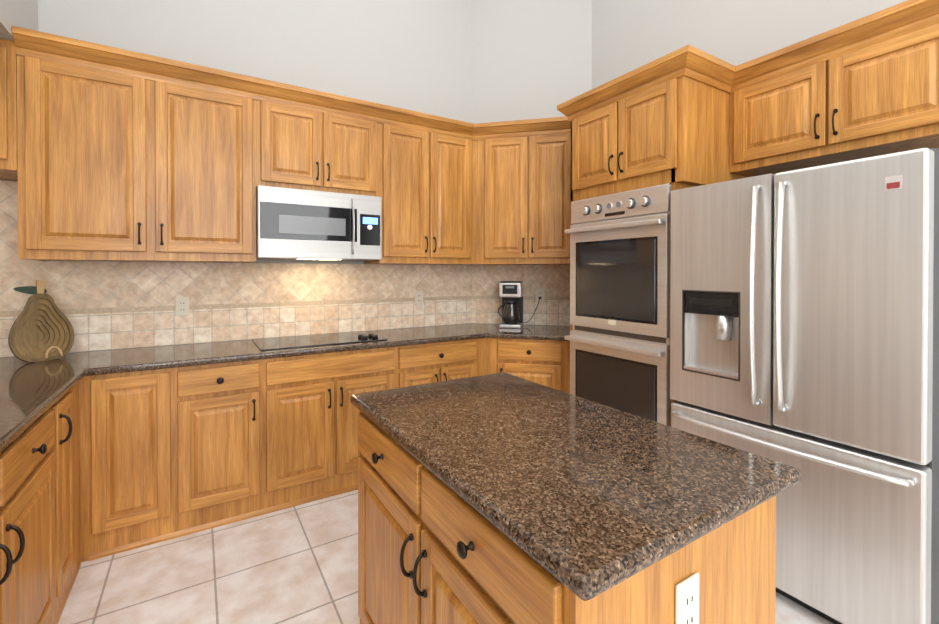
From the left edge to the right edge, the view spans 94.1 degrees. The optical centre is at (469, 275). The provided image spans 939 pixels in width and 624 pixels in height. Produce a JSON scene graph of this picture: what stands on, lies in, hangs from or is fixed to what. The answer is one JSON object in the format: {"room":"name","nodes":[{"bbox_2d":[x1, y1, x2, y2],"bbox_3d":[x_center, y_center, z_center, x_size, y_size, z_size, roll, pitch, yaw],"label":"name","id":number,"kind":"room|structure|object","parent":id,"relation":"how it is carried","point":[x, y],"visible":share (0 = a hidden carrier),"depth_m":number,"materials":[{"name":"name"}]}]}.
{"room":"kitchen","nodes":[
{"label":"kitchen","id":0,"kind":"room"},
{"bbox_2d":[58,490,833,623],"bbox_3d":[0.781,1.369,0.325,5.000,0.050,8.000,0,0,-32],"label":"floor","id":1,"kind":"structure","parent":0,"point":[297,564],"depth_m":1.92,"materials":[{"name":"tile"}]},
{"bbox_2d":[0,398,63,623],"bbox_3d":[-1.507,0.907,1.005,0.611,0.864,1.076,0,0,-32],"label":"base cabinet","id":2,"kind":"object","parent":1,"relation":"on","point":[32,466],"depth_m":1.40,"materials":[{"name":"brown wood"}]},
{"bbox_2d":[0,371,83,452],"bbox_3d":[-1.523,0.456,1.035,0.618,0.034,1.650,0,0,-32],"label":"countertop","id":3,"kind":"structure","parent":2,"relation":"on","point":[31,393],"depth_m":1.57,"materials":[{"name":"brown stone"}]},
{"bbox_2d":[61,382,79,606],"bbox_3d":[-1.863,0.903,1.579,0.611,0.864,0.275,0,0,-32],"label":"base cabinet","id":4,"kind":"object","parent":1,"relation":"on","point":[72,397],"depth_m":1.82,"materials":[{"name":"brown wood"}]},
{"bbox_2d":[88,366,195,560],"bbox_3d":[-1.766,0.897,2.373,0.433,0.864,0.594,0,0,-32],"label":"base cabinet","id":5,"kind":"object","parent":1,"relation":"on","point":[93,467],"depth_m":2.13,"materials":[{"name":"brown wood"}]},
{"bbox_2d":[192,358,279,531],"bbox_3d":[-1.468,0.896,2.558,0.552,0.864,0.594,0,0,-32],"label":"base cabinet","id":6,"kind":"object","parent":1,"relation":"on","point":[236,405],"depth_m":2.35,"materials":[{"name":"brown wood"}]},
{"bbox_2d":[280,345,411,509],"bbox_3d":[-0.961,0.894,2.874,0.937,0.864,0.594,0,0,-32],"label":"base cabinet","id":7,"kind":"object","parent":1,"relation":"on","point":[319,452],"depth_m":2.60,"materials":[{"name":"brown wood"}]},
{"bbox_2d":[0,323,569,375],"bbox_3d":[-0.800,0.443,2.890,3.805,0.034,0.729,0,0,-32],"label":"countertop","id":8,"kind":"structure","parent":7,"relation":"on","point":[101,362],"depth_m":2.45,"materials":[{"name":"brown stone"}]},
{"bbox_2d":[8,280,73,361],"bbox_3d":[-2.169,0.228,2.228,0.222,0.410,0.180,0,0,-32],"label":"pear","id":9,"kind":"object","parent":8,"relation":"on","point":[41,329],"visible":1,"depth_m":2.23,"materials":[{"name":"brown wood"}]},
{"bbox_2d":[252,331,386,350],"bbox_3d":[-0.989,0.412,2.886,0.758,0.027,0.480,0,0,-32],"label":"cooktop","id":10,"kind":"object","parent":8,"relation":"in","point":[274,343],"visible":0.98,"depth_m":2.85,"materials":[{"name":"black glass"}]},
{"bbox_2d":[498,281,541,327],"bbox_3d":[0.404,0.234,3.615,0.397,0.372,0.258,0,0,-32],"label":"coffee maker","id":11,"kind":"object","parent":8,"relation":"on","point":[511,293],"visible":1,"depth_m":3.50,"materials":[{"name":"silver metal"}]},
{"bbox_2d":[412,338,483,385],"bbox_3d":[-0.343,0.891,3.257,0.811,0.864,0.594,0,0,-32],"label":"base cabinet","id":12,"kind":"object","parent":1,"relation":"on","point":[450,360],"depth_m":3.03,"materials":[{"name":"brown wood"}]},
{"bbox_2d":[484,338,569,393],"bbox_3d":[0.580,0.890,3.362,0.952,0.864,0.951,0,0,-32],"label":"base cabinet","id":13,"kind":"object","parent":1,"relation":"on","point":[544,362],"depth_m":3.12,"materials":[{"name":"brown wood"}]},
{"bbox_2d":[496,327,569,340],"bbox_3d":[0.719,0.441,3.139,0.962,0.034,0.442,0,0,-32],"label":"countertop","id":14,"kind":"structure","parent":13,"relation":"on","point":[549,333],"depth_m":3.16,"materials":[{"name":"brown stone"}]},
{"bbox_2d":[358,410,775,623],"bbox_3d":[0.136,0.905,1.293,0.699,0.865,1.070,0,0,-32],"label":"base cabinet","id":15,"kind":"object","parent":1,"relation":"on","point":[433,548],"visible":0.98,"depth_m":0.96,"materials":[{"name":"brown wood"}]},
{"bbox_2d":[350,372,800,600],"bbox_3d":[0.161,0.455,1.298,0.701,0.034,1.146,0,0,-32],"label":"countertop","id":16,"kind":"structure","parent":15,"relation":"on","point":[583,499],"depth_m":0.98,"materials":[{"name":"brown stone"}]},
{"bbox_2d":[675,572,698,623],"bbox_3d":[0.414,0.633,0.828,0.072,0.116,0.008,0,0,-32],"label":"outlet","id":17,"kind":"object","parent":15,"relation":"attached to","point":[686,600],"visible":1,"depth_m":0.82,"materials":[{"name":"beige plastic"}]},
{"bbox_2d":[570,76,747,426],"bbox_3d":[1.131,0.145,2.674,0.752,2.365,0.775,0,0,-32],"label":"tall cabinet","id":18,"kind":"object","parent":1,"relation":"on","point":[675,133],"visible":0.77,"depth_m":2.34,"materials":[{"name":"brown wood"}]},
{"bbox_2d":[564,184,670,425],"bbox_3d":[1.057,0.202,2.655,0.665,1.344,0.680,0,0,-32],"label":"double wall oven","id":19,"kind":"object","parent":18,"relation":"in","point":[618,337],"visible":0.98,"depth_m":2.44,"materials":[{"name":"grey metal"}]},
{"bbox_2d":[670,148,938,623],"bbox_3d":[1.517,0.452,1.970,0.807,1.762,0.904,0,0,-32],"label":"refrigerator","id":20,"kind":"object","parent":1,"relation":"on","point":[804,321],"visible":1,"depth_m":1.63,"materials":[{"name":"grey metal"}]},
{"bbox_2d":[0,0,938,357],"bbox_3d":[0.930,-0.754,0.100,4.010,4.200,7.485,0,0,-32],"label":"wall","id":21,"kind":"structure","parent":0,"point":[484,60],"depth_m":3.21,"materials":[{"name":"grey paint"}]},
{"bbox_2d":[0,34,19,180],"bbox_3d":[-2.371,-0.803,2.121,0.331,0.608,0.363,0,0,-32],"label":"upper cabinet","id":22,"kind":"object","parent":21,"relation":"attached to","point":[5,106],"depth_m":2.04,"materials":[{"name":"brown wood"}]},
{"bbox_2d":[8,38,259,262],"bbox_3d":[-1.795,-0.586,2.481,1.023,1.010,0.363,0,0,-32],"label":"upper cabinet","id":23,"kind":"object","parent":21,"relation":"attached to","point":[108,153],"depth_m":2.28,"materials":[{"name":"brown wood"}]},
{"bbox_2d":[0,180,569,357],"bbox_3d":[-0.366,-0.032,2.183,3.797,0.925,2.382,0,0,-32],"label":"tile backsplash","id":24,"kind":"structure","parent":21,"relation":"attached to","point":[102,305],"depth_m":2.90,"materials":[{"name":"beige tile"}]},
{"bbox_2d":[175,297,188,315],"bbox_3d":[-1.772,0.192,2.698,0.072,0.116,0.008,0,0,-32],"label":"outlet","id":25,"kind":"object","parent":24,"relation":"attached to","point":[181,306],"visible":1,"depth_m":2.69,"materials":[{"name":"beige plastic"}]},
{"bbox_2d":[415,291,422,305],"bbox_3d":[-0.408,0.185,3.545,0.072,0.116,0.008,0,0,-32],"label":"outlet","id":26,"kind":"object","parent":24,"relation":"attached to","point":[418,297],"visible":1,"depth_m":3.54,"materials":[{"name":"beige plastic"}]},
{"bbox_2d":[536,288,544,301],"bbox_3d":[0.594,0.169,3.677,0.072,0.116,0.008,0,0,13],"label":"outlet","id":27,"kind":"object","parent":24,"relation":"attached to","point":[540,292],"visible":1,"depth_m":3.67,"materials":[{"name":"beige plastic"}]},
{"bbox_2d":[260,90,383,197],"bbox_3d":[-1.034,-0.816,2.952,0.768,0.558,0.363,0,0,-32],"label":"upper cabinet","id":28,"kind":"object","parent":21,"relation":"attached to","point":[306,143],"depth_m":2.79,"materials":[{"name":"brown wood"}]},
{"bbox_2d":[256,185,381,260],"bbox_3d":[-1.013,-0.318,2.920,0.763,0.428,0.442,0,0,-32],"label":"over-the-range microwave","id":29,"kind":"object","parent":28,"relation":"attached to","point":[296,224],"visible":1,"depth_m":2.75,"materials":[{"name":"grey metal"}]},
{"bbox_2d":[363,114,471,264],"bbox_3d":[-0.383,-0.593,3.358,0.764,1.010,0.363,0,0,-32],"label":"upper cabinet","id":30,"kind":"object","parent":21,"relation":"attached to","point":[427,200],"depth_m":3.19,"materials":[{"name":"brown wood"}]},
{"bbox_2d":[472,118,570,264],"bbox_3d":[0.455,-0.594,3.515,0.837,1.010,0.838,0,0,-32],"label":"upper cabinet","id":31,"kind":"object","parent":21,"relation":"attached to","point":[521,169],"depth_m":3.31,"materials":[{"name":"brown wood"}]},
{"bbox_2d":[552,116,568,121],"bbox_3d":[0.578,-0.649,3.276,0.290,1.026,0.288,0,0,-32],"label":"crown molding","id":32,"kind":"structure","parent":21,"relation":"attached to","point":[562,119],"depth_m":3.20,"materials":[{"name":"brown wood"}]},
{"bbox_2d":[557,0,938,121],"bbox_3d":[1.346,-1.046,2.312,0.758,0.110,1.728,0,0,-32],"label":"crown molding","id":33,"kind":"structure","parent":21,"relation":"attached to","point":[894,21],"depth_m":2.15,"materials":[{"name":"brown wood"}]},
{"bbox_2d":[729,23,938,176],"bbox_3d":[1.749,-0.795,2.070,0.332,0.475,0.888,0,0,-32],"label":"upper cabinet","id":34,"kind":"object","parent":21,"relation":"attached to","point":[880,98],"visible":1,"depth_m":1.96,"materials":[{"name":"brown wood"}]}
]}

